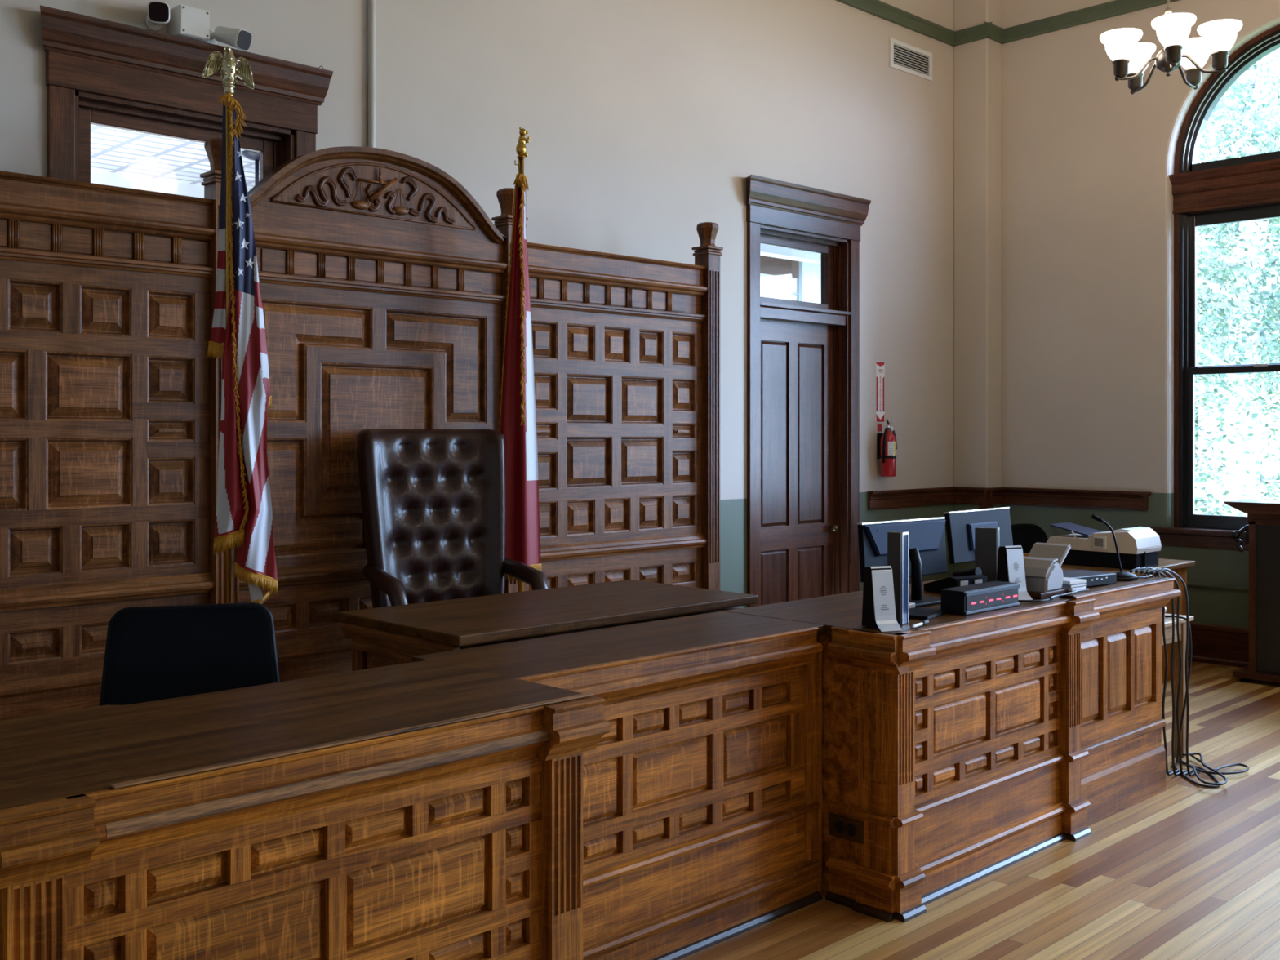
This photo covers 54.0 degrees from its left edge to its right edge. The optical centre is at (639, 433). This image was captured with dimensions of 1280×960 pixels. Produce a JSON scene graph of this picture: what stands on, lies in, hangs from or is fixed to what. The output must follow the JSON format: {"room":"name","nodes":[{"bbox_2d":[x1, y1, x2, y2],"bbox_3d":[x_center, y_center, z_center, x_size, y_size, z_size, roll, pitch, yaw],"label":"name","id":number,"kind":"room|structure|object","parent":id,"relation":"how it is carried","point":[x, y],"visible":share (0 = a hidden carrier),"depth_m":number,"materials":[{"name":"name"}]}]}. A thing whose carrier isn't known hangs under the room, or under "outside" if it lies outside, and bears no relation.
{"room":"courtroom","nodes":[
{"label":"courtroom","id":0,"kind":"room"},
{"bbox_2d":[90,124,259,191],"bbox_3d":[-3.946,-1.930,7.742,6.100,0.060,4.585,0,0,-44],"label":"transom window","id":1,"kind":"structure","parent":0,"point":[114,150],"depth_m":8.64,"materials":[{"name":"glass"}]},
{"bbox_2d":[241,150,259,185],"bbox_3d":[-2.599,-1.530,8.521,0.948,0.740,0.948,0,0,-22],"label":"ceiling fan","id":2,"kind":"object","parent":1,"relation":"hanging from","point":[254,156],"visible":0.23,"depth_m":8.49,"materials":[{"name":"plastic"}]},
{"bbox_2d":[0,0,954,608],"bbox_3d":[-2.123,-1.450,6.150,13.504,6.300,0.240,0,0,-44],"label":"wall","id":3,"kind":"structure","parent":0,"point":[646,122],"depth_m":8.32,"materials":[{"name":"paint"}]},
{"bbox_2d":[145,0,169,31],"bbox_3d":[-2.212,-1.905,5.758,0.096,0.107,0.230,0,0,-25],"label":"security camera","id":4,"kind":"object","parent":3,"relation":"attached to","point":[158,12],"visible":1,"depth_m":5.67,"materials":[{"name":"white plastic"}]},
{"bbox_2d":[40,5,333,182],"bbox_3d":[-2.188,-0.071,6.020,1.422,3.542,0.335,0,0,-44],"label":"door","id":5,"kind":"structure","parent":3,"relation":"in","point":[100,72],"depth_m":5.83,"materials":[{"name":"brown wood"}]},
{"bbox_2d":[168,4,209,42],"bbox_3d":[-2.115,-1.913,5.893,0.146,0.137,0.140,0,0,-44],"label":"junction box","id":6,"kind":"object","parent":3,"relation":"attached to","point":[187,22],"visible":0.88,"depth_m":5.84,"materials":[{"name":"white plastic"}]},
{"bbox_2d":[205,26,251,51],"bbox_3d":[-1.969,-1.881,5.995,0.240,0.126,0.096,0,0,25],"label":"security camera","id":7,"kind":"object","parent":3,"relation":"attached to","point":[238,38],"visible":0.86,"depth_m":5.95,"materials":[{"name":"white plastic"}]},
{"bbox_2d":[368,0,375,147],"bbox_3d":[-1.417,-1.540,6.635,0.037,6.080,0.037,0,0,-44],"label":"conduit","id":8,"kind":"object","parent":3,"relation":"attached to","point":[371,3],"visible":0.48,"depth_m":6.62,"materials":[{"name":"white metal"}]},
{"bbox_2d":[746,174,871,607],"bbox_3d":[1.153,-0.041,9.255,1.398,3.482,0.335,0,0,-44],"label":"door","id":9,"kind":"structure","parent":3,"relation":"in","point":[803,357],"depth_m":9.33,"materials":[{"name":"brown wood"}]},
{"bbox_2d":[877,424,882,431],"bbox_3d":[1.882,-0.043,9.855,0.058,0.055,0.006,0,0,-44],"label":"tag","id":10,"kind":"object","parent":3,"relation":"attached to","point":[879,426],"visible":1,"depth_m":9.85,"materials":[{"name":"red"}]},
{"bbox_2d":[875,361,884,422],"bbox_3d":[1.886,-0.324,9.860,0.115,0.477,0.005,0,0,-44],"label":"sign","id":11,"kind":"object","parent":3,"relation":"attached to","point":[880,366],"visible":1,"depth_m":9.86,"materials":[{"name":"white"}]},
{"bbox_2d":[876,418,897,476],"bbox_3d":[1.921,0.114,9.788,0.153,0.448,0.150,0,0,17],"label":"fire extinguisher","id":12,"kind":"object","parent":3,"relation":"attached to","point":[886,444],"visible":1,"depth_m":9.74,"materials":[{"name":"red metal"}]},
{"bbox_2d":[888,443,894,453],"bbox_3d":[1.952,0.119,9.735,0.046,0.080,0.006,0,0,-18],"label":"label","id":13,"kind":"object","parent":12,"relation":"on","point":[891,446],"depth_m":9.73,"materials":[{"name":"white paper"}]},
{"bbox_2d":[888,37,932,81],"bbox_3d":[2.190,-3.015,10.145,0.590,0.230,0.018,0,0,-44],"label":"air vent","id":14,"kind":"object","parent":3,"relation":"in","point":[904,57],"visible":1,"depth_m":10.13,"materials":[{"name":"white metal"}]},
{"bbox_2d":[867,486,1004,510],"bbox_3d":[2.417,0.522,10.122,1.454,0.145,0.368,0,0,-44],"label":"trim","id":15,"kind":"structure","parent":3,"relation":"attached to","point":[903,498],"depth_m":10.32,"materials":[{"name":"brown wood"}]},
{"bbox_2d":[835,0,1180,46],"bbox_3d":[2.577,-3.322,1.294,13.504,0.125,13.275,0,0,-44],"label":"trim","id":16,"kind":"structure","parent":3,"relation":"attached to","point":[877,8],"depth_m":10.10,"materials":[{"name":"green paint"}]},
{"bbox_2d":[802,262,821,303],"bbox_3d":[0.966,-0.010,11.582,6.300,3.420,0.100,0,0,-44],"label":"wall","id":17,"kind":"structure","parent":0,"point":[811,273],"depth_m":12.19,"materials":[{"name":"white"}]},
{"bbox_2d":[760,255,802,301],"bbox_3d":[1.092,-0.665,11.610,1.280,2.090,0.035,0,0,-44],"label":"window","id":18,"kind":"structure","parent":17,"relation":"in","point":[780,278],"depth_m":11.83,"materials":[{"name":"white glass"}]},
{"bbox_2d":[760,255,799,278],"bbox_3d":[1.104,-1.580,11.612,1.140,0.200,0.020,0,0,-44],"label":"blind","id":19,"kind":"object","parent":18,"relation":"attached to","point":[770,267],"depth_m":11.79,"materials":[{"name":"brown"}]},
{"bbox_2d":[954,0,1001,570],"bbox_3d":[2.839,-1.450,10.563,0.234,6.300,0.320,0,0,-44],"label":"wall","id":20,"kind":"structure","parent":0,"point":[977,64],"depth_m":10.47,"materials":[{"name":"paint"}]},
{"bbox_2d":[978,505,993,509],"bbox_3d":[2.867,1.002,10.395,0.090,0.815,0.090,0,0,-44],"label":"trim","id":21,"kind":"structure","parent":20,"relation":"attached to","point":[980,507],"depth_m":10.36,"materials":[{"name":"brown wood"}]},
{"bbox_2d":[679,660,1279,959],"bbox_3d":[2.685,1.750,1.399,13.804,0.100,13.275,0,0,-44],"label":"floor","id":22,"kind":"structure","parent":0,"point":[1188,870],"depth_m":4.64,"materials":[{"name":"brown wood"}]},
{"bbox_2d":[0,659,610,959],"bbox_3d":[-0.901,1.189,3.010,1.492,1.022,0.831,0,0,-44],"label":"counter","id":23,"kind":"object","parent":22,"relation":"on","point":[428,809],"depth_m":2.83,"materials":[{"name":"brown wood"}]},
{"bbox_2d":[0,659,582,809],"bbox_3d":[-0.929,0.704,3.037,1.490,0.040,0.753,0,0,-44],"label":"countertop","id":24,"kind":"structure","parent":23,"relation":"on","point":[47,757],"depth_m":2.97,"materials":[{"name":"brown wood"}]},
{"bbox_2d":[411,611,823,959],"bbox_3d":[-0.003,1.200,4.259,1.470,1.000,0.536,0,0,-44],"label":"counter","id":25,"kind":"object","parent":22,"relation":"on","point":[702,795],"depth_m":4.16,"materials":[{"name":"brown wood"}]},
{"bbox_2d":[411,611,823,678],"bbox_3d":[-0.023,0.719,4.265,1.450,0.038,0.500,0,0,-44],"label":"countertop","id":26,"kind":"structure","parent":25,"relation":"on","point":[529,657],"depth_m":4.18,"materials":[{"name":"brown wood"}]},
{"bbox_2d":[724,576,1181,922],"bbox_3d":[1.447,1.193,5.433,2.386,1.014,0.866,0,0,-44],"label":"counter","id":27,"kind":"object","parent":22,"relation":"on","point":[957,750],"depth_m":4.84,"materials":[{"name":"brown wood"}]},
{"bbox_2d":[834,821,855,835],"bbox_3d":[0.740,1.426,4.530,0.008,0.042,0.092,0,0,-44],"label":"socket","id":28,"kind":"object","parent":27,"relation":"attached to","point":[841,828],"depth_m":4.53,"materials":[{"name":"black plastic"}]},
{"bbox_2d":[862,565,902,631],"bbox_3d":[0.866,0.588,4.498,0.086,0.222,0.135,0,0,-20],"label":"modem","id":29,"kind":"object","parent":27,"relation":"on","point":[878,609],"visible":1,"depth_m":4.49,"materials":[{"name":"black plastic"}]},
{"bbox_2d":[880,586,887,595],"bbox_3d":[0.871,0.562,4.486,0.026,0.031,0.005,0,0,-20],"label":"print","id":30,"kind":"object","parent":29,"relation":"attached to","point":[883,589],"depth_m":4.49,"materials":[{"name":"grey"}]},
{"bbox_2d":[887,531,908,624],"bbox_3d":[0.948,0.530,4.617,0.064,0.336,0.048,0,0,40],"label":"slim tower","id":31,"kind":"object","parent":27,"relation":"on","point":[897,541],"visible":0.94,"depth_m":4.60,"materials":[{"name":"grey plastic"}]},
{"bbox_2d":[857,516,946,607],"bbox_3d":[1.129,0.529,5.185,0.557,0.338,0.200,0,0,-41],"label":"monitor","id":32,"kind":"object","parent":27,"relation":"on","point":[926,536],"visible":0.81,"depth_m":5.17,"materials":[{"name":"black plastic"}]},
{"bbox_2d":[908,602,915,608],"bbox_3d":[1.028,0.688,4.976,0.060,0.022,0.150,0,0,41],"label":"box","id":33,"kind":"object","parent":27,"relation":"on","point":[911,605],"visible":0.18,"depth_m":4.99,"materials":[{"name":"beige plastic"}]},
{"bbox_2d":[911,619,928,627],"bbox_3d":[1.013,0.689,4.545,0.013,0.017,0.148,0,0,34],"label":"pen","id":34,"kind":"object","parent":27,"relation":"on","point":[926,621],"visible":1,"depth_m":4.54,"materials":[{"name":"white plastic"}]},
{"bbox_2d":[908,607,946,619],"bbox_3d":[1.075,0.693,4.827,0.140,0.012,0.200,0,0,34],"label":"notepad","id":35,"kind":"object","parent":27,"relation":"on","point":[913,612],"visible":0.76,"depth_m":4.81,"materials":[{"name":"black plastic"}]},
{"bbox_2d":[724,577,1143,635],"bbox_3d":[1.422,0.719,5.461,2.280,0.038,0.790,0,0,-44],"label":"countertop","id":36,"kind":"structure","parent":27,"relation":"on","point":[841,610],"depth_m":4.94,"materials":[{"name":"brown wood"}]},
{"bbox_2d":[924,567,987,592],"bbox_3d":[1.398,0.645,5.546,0.207,0.106,0.194,0,0,-34],"label":"desk phone","id":37,"kind":"object","parent":27,"relation":"on","point":[971,576],"visible":0.62,"depth_m":5.49,"materials":[{"name":"black plastic"}]},
{"bbox_2d":[943,506,1013,564],"bbox_3d":[1.652,0.530,5.914,0.200,0.338,0.557,0,0,45],"label":"monitor","id":38,"kind":"object","parent":27,"relation":"on","point":[961,526],"visible":0.59,"depth_m":5.85,"materials":[{"name":"black plastic"}]},
{"bbox_2d":[940,580,1019,614],"bbox_3d":[1.359,0.653,5.002,0.410,0.090,0.113,0,0,-44],"label":"clock","id":39,"kind":"object","parent":27,"relation":"on","point":[992,595],"visible":0.98,"depth_m":4.91,"materials":[{"name":"black plastic"}]},
{"bbox_2d":[974,527,999,582],"bbox_3d":[1.575,0.563,5.697,0.104,0.271,0.048,0,0,20],"label":"slim tower","id":40,"kind":"object","parent":27,"relation":"on","point":[986,539],"visible":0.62,"depth_m":5.68,"materials":[{"name":"grey plastic"}]},
{"bbox_2d":[996,545,1032,599],"bbox_3d":[1.585,0.588,5.319,0.086,0.222,0.135,0,0,-22],"label":"modem","id":41,"kind":"object","parent":27,"relation":"on","point":[1011,566],"visible":0.91,"depth_m":5.31,"materials":[{"name":"silver metal"}]},
{"bbox_2d":[1026,587,1068,599],"bbox_3d":[1.718,0.686,5.432,0.245,0.024,0.165,0,0,-44],"label":"wood block","id":42,"kind":"object","parent":27,"relation":"on","point":[1039,595],"visible":0.38,"depth_m":5.33,"materials":[{"name":"brown wood"}]},
{"bbox_2d":[1023,542,1071,592],"bbox_3d":[1.742,0.580,5.454,0.170,0.187,0.258,0,0,43],"label":"scanner","id":43,"kind":"object","parent":42,"relation":"on","point":[1043,571],"visible":0.85,"depth_m":5.38,"materials":[{"name":"grey plastic"}]},
{"bbox_2d":[1027,542,1071,566],"bbox_3d":[1.784,0.537,5.500,0.160,0.100,0.133,0,0,43],"label":"paper tray","id":44,"kind":"object","parent":43,"relation":"on","point":[1057,552],"depth_m":5.49,"materials":[{"name":"grey plastic"}]},
{"bbox_2d":[1017,588,1088,602],"bbox_3d":[1.749,0.686,5.290,0.521,0.024,0.113,0,0,-30],"label":"cable","id":45,"kind":"object","parent":27,"relation":"on","point":[1084,589],"visible":0.93,"depth_m":5.22,"materials":[{"name":"black plastic"}]},
{"bbox_2d":[1062,569,1116,586],"bbox_3d":[2.005,0.670,5.786,0.340,0.048,0.204,0,0,-34],"label":"box","id":46,"kind":"object","parent":27,"relation":"on","point":[1093,578],"visible":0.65,"depth_m":5.75,"materials":[{"name":"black plastic"}]},
{"bbox_2d":[1091,514,1137,581],"bbox_3d":[2.277,0.543,6.020,0.206,0.310,0.139,0,0,25],"label":"microphone","id":47,"kind":"object","parent":27,"relation":"on","point":[1121,574],"visible":0.9,"depth_m":6.00,"materials":[{"name":"black plastic"}]},
{"bbox_2d":[1116,574,1151,579],"bbox_3d":[2.256,0.684,5.946,0.346,0.025,0.106,0,0,8],"label":"cable","id":48,"kind":"object","parent":27,"relation":"on","point":[1148,575],"visible":0.45,"depth_m":5.90,"materials":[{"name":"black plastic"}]},
{"bbox_2d":[1128,567,1147,578],"bbox_3d":[2.504,1.176,6.190,0.351,1.046,0.018,0,0,-42],"label":"cable","id":49,"kind":"object","parent":27,"relation":"hanging from","point":[1136,568],"visible":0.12,"depth_m":6.10,"materials":[{"name":"black plastic"}]},
{"bbox_2d":[1134,567,1172,773],"bbox_3d":[2.530,1.174,6.178,0.374,1.049,0.018,0,0,-42],"label":"cable","id":50,"kind":"object","parent":27,"relation":"hanging from","point":[1141,568],"visible":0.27,"depth_m":6.09,"materials":[{"name":"black plastic"}]},
{"bbox_2d":[1139,566,1178,775],"bbox_3d":[2.556,1.173,6.168,0.396,1.053,0.019,0,0,-42],"label":"cable","id":51,"kind":"object","parent":27,"relation":"hanging from","point":[1148,567],"visible":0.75,"depth_m":6.20,"materials":[{"name":"black plastic"}]},
{"bbox_2d":[1145,568,1186,775],"bbox_3d":[2.583,1.176,6.156,0.417,1.046,0.019,0,0,-42],"label":"cable","id":52,"kind":"object","parent":27,"relation":"hanging from","point":[1151,570],"visible":0.86,"depth_m":6.20,"materials":[{"name":"black plastic"}]},
{"bbox_2d":[1150,568,1193,775],"bbox_3d":[2.608,1.174,6.146,0.440,1.049,0.020,0,0,-42],"label":"cable","id":53,"kind":"object","parent":27,"relation":"hanging from","point":[1158,569],"visible":0.96,"depth_m":6.19,"materials":[{"name":"black plastic"}]},
{"bbox_2d":[1155,568,1199,776],"bbox_3d":[2.634,1.173,6.134,0.462,1.053,0.019,0,0,-42],"label":"cable","id":54,"kind":"object","parent":27,"relation":"hanging from","point":[1162,569],"visible":0.93,"depth_m":6.19,"materials":[{"name":"black plastic"}]},
{"bbox_3d":[1.865,0.692,5.535,0.151,0.011,0.120,0,0,45],"label":"book","id":55,"kind":"object","parent":27,"relation":"on","visible":0},
{"bbox_2d":[1062,586,1085,591],"bbox_3d":[1.865,0.678,5.535,0.120,0.012,0.151,0,0,-42],"label":"book","id":56,"kind":"object","parent":55,"relation":"on","point":[1082,587],"visible":0.38,"depth_m":5.46,"materials":[{"name":"white paper"}]},
{"bbox_2d":[1062,582,1085,587],"bbox_3d":[1.865,0.664,5.535,0.120,0.012,0.151,0,0,-39],"label":"book","id":57,"kind":"object","parent":56,"relation":"on","point":[1082,584],"visible":0.48,"depth_m":5.46,"materials":[{"name":"grey paper"}]},
{"bbox_2d":[1062,577,1086,584],"bbox_3d":[1.865,0.649,5.535,0.120,0.015,0.151,0,0,-36],"label":"book","id":58,"kind":"object","parent":57,"relation":"on","point":[1066,580],"visible":0.53,"depth_m":5.48,"materials":[{"name":"white paper"}]},
{"bbox_2d":[1010,523,1048,553],"bbox_3d":[3.033,1.205,9.755,0.637,0.989,0.730,0,0,-14],"label":"chair","id":59,"kind":"object","parent":22,"relation":"on","point":[1024,535],"visible":0.06,"depth_m":9.81,"materials":[{"name":"black fabric"}]},
{"bbox_2d":[1022,552,1195,682],"bbox_3d":[3.117,1.262,8.591,1.530,0.875,0.730,0,0,-44],"label":"writing desk","id":60,"kind":"object","parent":22,"relation":"on","point":[1179,566],"visible":0.04,"depth_m":8.65,"materials":[{"name":"brown wood"}]},
{"bbox_2d":[1046,522,1161,569],"bbox_3d":[3.178,0.767,8.613,0.402,0.266,0.647,0,0,-44],"label":"printer","id":61,"kind":"object","parent":60,"relation":"on","point":[1139,546],"visible":0.91,"depth_m":8.44,"materials":[{"name":"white plastic"}]},
{"bbox_2d":[1049,522,1104,537],"bbox_3d":[3.055,0.669,8.749,0.280,0.071,0.282,0,0,-44],"label":"paper tray","id":62,"kind":"object","parent":61,"relation":"on","point":[1081,531],"depth_m":8.73,"materials":[{"name":"blue plastic"}]},
{"bbox_2d":[1161,613,1193,757],"bbox_3d":[2.472,1.331,6.583,0.670,0.738,0.580,0,0,-44],"label":"side table","id":63,"kind":"object","parent":22,"relation":"on","point":[1168,621],"visible":0.15,"depth_m":6.58,"materials":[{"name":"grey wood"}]},
{"bbox_2d":[1164,615,1191,768],"bbox_3d":[2.740,1.322,6.463,0.188,0.754,0.127,0,0,-44],"label":"cable","id":64,"kind":"object","parent":63,"relation":"hanging from","point":[1166,616],"visible":0.69,"depth_m":6.47,"materials":[{"name":"black plastic"}]},
{"bbox_2d":[1171,760,1220,787],"bbox_3d":[2.761,1.693,6.241,0.150,0.012,0.461,0,0,8],"label":"cable","id":65,"kind":"object","parent":22,"relation":"on","point":[1175,766],"visible":0.72,"depth_m":6.13,"materials":[{"name":"black plastic"}]},
{"bbox_2d":[1182,752,1227,785],"bbox_3d":[2.806,1.665,6.245,0.134,0.012,0.604,0,0,14],"label":"cable","id":66,"kind":"object","parent":22,"relation":"on","point":[1224,782],"visible":0.99,"depth_m":6.15,"materials":[{"name":"black plastic"}]},
{"bbox_2d":[1175,755,1248,774],"bbox_3d":[2.877,1.679,6.352,0.294,0.012,0.347,0,0,-44],"label":"cable","id":67,"kind":"object","parent":22,"relation":"on","point":[1192,756],"visible":0.89,"depth_m":6.28,"materials":[{"name":"black plastic"}]},
{"bbox_2d":[1223,498,1279,683],"bbox_3d":[4.561,1.086,8.444,0.500,1.228,1.070,0,0,-44],"label":"lectern","id":68,"kind":"object","parent":22,"relation":"on","point":[1263,515],"visible":1,"depth_m":8.54,"materials":[{"name":"brown wood"}]},
{"bbox_2d":[1231,524,1248,551],"bbox_3d":[4.135,0.725,8.653,0.056,0.189,0.112,0,0,-44],"label":"coat hook","id":69,"kind":"object","parent":68,"relation":"attached to","point":[1235,534],"visible":1,"depth_m":8.64,"materials":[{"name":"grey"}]},
{"bbox_2d":[1001,0,1279,627],"bbox_3d":[7.558,-1.450,6.116,0.360,6.300,13.275,0,0,-44],"label":"wall","id":70,"kind":"structure","parent":0,"point":[1087,162],"depth_m":9.94,"materials":[{"name":"paint"}]},
{"bbox_2d":[1002,487,1151,511],"bbox_3d":[3.475,0.522,10.074,0.096,0.145,1.268,0,0,-44],"label":"trim","id":71,"kind":"structure","parent":70,"relation":"attached to","point":[1071,498],"depth_m":10.02,"materials":[{"name":"brown wood"}]},
{"bbox_2d":[1136,24,1279,551],"bbox_3d":[4.746,-1.054,8.895,0.305,3.817,2.380,0,0,-44],"label":"window","id":72,"kind":"structure","parent":70,"relation":"in","point":[1246,188],"depth_m":9.46,"materials":[{"name":"brown wood"}]},
{"bbox_2d":[1186,582,1248,591],"bbox_3d":[7.531,1.130,5.867,0.025,0.030,12.955,0,0,-44],"label":"trim","id":73,"kind":"structure","parent":70,"relation":"attached to","point":[1188,584],"depth_m":9.24,"materials":[{"name":"brown wood"}]},
{"bbox_2d":[1187,621,1248,667],"bbox_3d":[7.527,1.555,5.864,0.035,0.290,12.955,0,0,-44],"label":"baseboard","id":74,"kind":"structure","parent":70,"relation":"attached to","point":[1211,643],"depth_m":9.23,"materials":[{"name":"brown wood"}]},
{"bbox_3d":[2.685,-4.650,1.399,13.804,0.100,13.275,0,0,-44],"label":"ceiling","id":75,"kind":"structure","parent":0,"visible":0},
{"bbox_2d":[1099,0,1242,94],"bbox_3d":[2.793,-3.224,6.603,0.679,2.750,0.684,0,0,-44],"label":"chandelier","id":76,"kind":"object","parent":75,"relation":"hanging from","point":[1131,59],"visible":1,"depth_m":6.53,"materials":[{"name":"white glass"}]},
{"bbox_3d":[-0.783,1.625,5.338,5.700,0.150,2.040,0,0,-44],"label":"platform","id":77,"kind":"object","parent":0,"visible":0},
{"bbox_2d":[98,602,279,706],"bbox_3d":[-1.379,1.047,3.853,0.637,1.005,0.800,0,0,-17],"label":"office chair","id":78,"kind":"object","parent":77,"relation":"on","point":[157,652],"visible":0.18,"depth_m":3.96,"materials":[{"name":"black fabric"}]},
{"bbox_2d":[201,46,277,604],"bbox_3d":[-1.657,-0.009,5.133,0.336,3.118,0.292,0,0,-18],"label":"flag","id":79,"kind":"object","parent":77,"relation":"on","point":[244,515],"visible":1,"depth_m":5.09,"materials":[{"name":"multicoloured fabric"}]},
{"bbox_2d":[0,137,723,720],"bbox_3d":[-1.277,0.085,6.143,4.860,2.930,0.140,0,0,-44],"label":"wall paneling","id":80,"kind":"structure","parent":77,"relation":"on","point":[383,280],"depth_m":5.87,"materials":[{"name":"brown wood"}]},
{"bbox_2d":[356,429,548,608],"bbox_3d":[-0.900,0.700,5.890,0.773,1.439,0.753,0,0,-30],"label":"leather chair","id":81,"kind":"object","parent":77,"relation":"on","point":[433,501],"visible":0.79,"depth_m":6.01,"materials":[{"name":"brown leather"}]},
{"bbox_2d":[498,127,542,591],"bbox_3d":[-0.604,-0.001,6.375,0.298,3.103,0.298,0,0,-38],"label":"flag","id":82,"kind":"object","parent":77,"relation":"on","point":[517,420],"visible":0.86,"depth_m":6.32,"materials":[{"name":"red fabric"}]},
{"bbox_2d":[337,579,757,671],"bbox_3d":[-0.339,1.125,5.177,1.585,0.850,0.810,0,0,-44],"label":"desk","id":83,"kind":"object","parent":77,"relation":"on","point":[385,636],"visible":0.27,"depth_m":4.88,"materials":[{"name":"brown wood"}]},
{"bbox_3d":[-4.706,-0.100,8.527,6.100,3.600,0.100,0,0,-44],"label":"wall","id":84,"kind":"structure","parent":0,"visible":0},
{"bbox_2d":[90,169,204,198],"bbox_3d":[-4.672,-1.810,8.421,6.000,0.180,0.100,0,0,-44],"label":"trim","id":85,"kind":"structure","parent":84,"relation":"attached to","point":[100,177],"depth_m":9.33,"materials":[{"name":"white"}]},
{"label":"outside","id":86,"kind":"structure","parent":0,"visible":0},
{"bbox_3d":[35.889,6.800,34.742,80.100,0.200,120.000,0,0,-44],"label":"lawn","id":87,"kind":"structure","parent":86,"visible":0},
{"bbox_2d":[1195,48,1279,516],"bbox_3d":[7.234,0.159,15.106,6.818,13.125,6.390,0,0,13],"label":"window glass","id":88,"kind":"object","parent":87,"relation":"on","point":[1247,296],"visible":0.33,"depth_m":14.95,"materials":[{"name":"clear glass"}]},
{"bbox_2d":[1195,62,1279,515],"bbox_3d":[10.374,-1.573,23.453,10.437,16.578,9.386,0,0,-19],"label":"tree","id":89,"kind":"object","parent":87,"relation":"on","point":[1203,428],"visible":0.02,"depth_m":23.18,"materials":[{"name":"green plant"}]},
{"bbox_3d":[1.517,-1.750,11.013,6.300,0.060,1.685,0,0,-44],"label":"ceiling","id":90,"kind":"structure","parent":0,"visible":0},
{"bbox_2d":[760,244,821,264],"bbox_3d":[1.470,-1.620,11.062,6.300,0.200,0.150,0,0,-44],"label":"trim","id":91,"kind":"structure","parent":90,"relation":"attached to","point":[765,250],"depth_m":10.82,"materials":[{"name":"white"}]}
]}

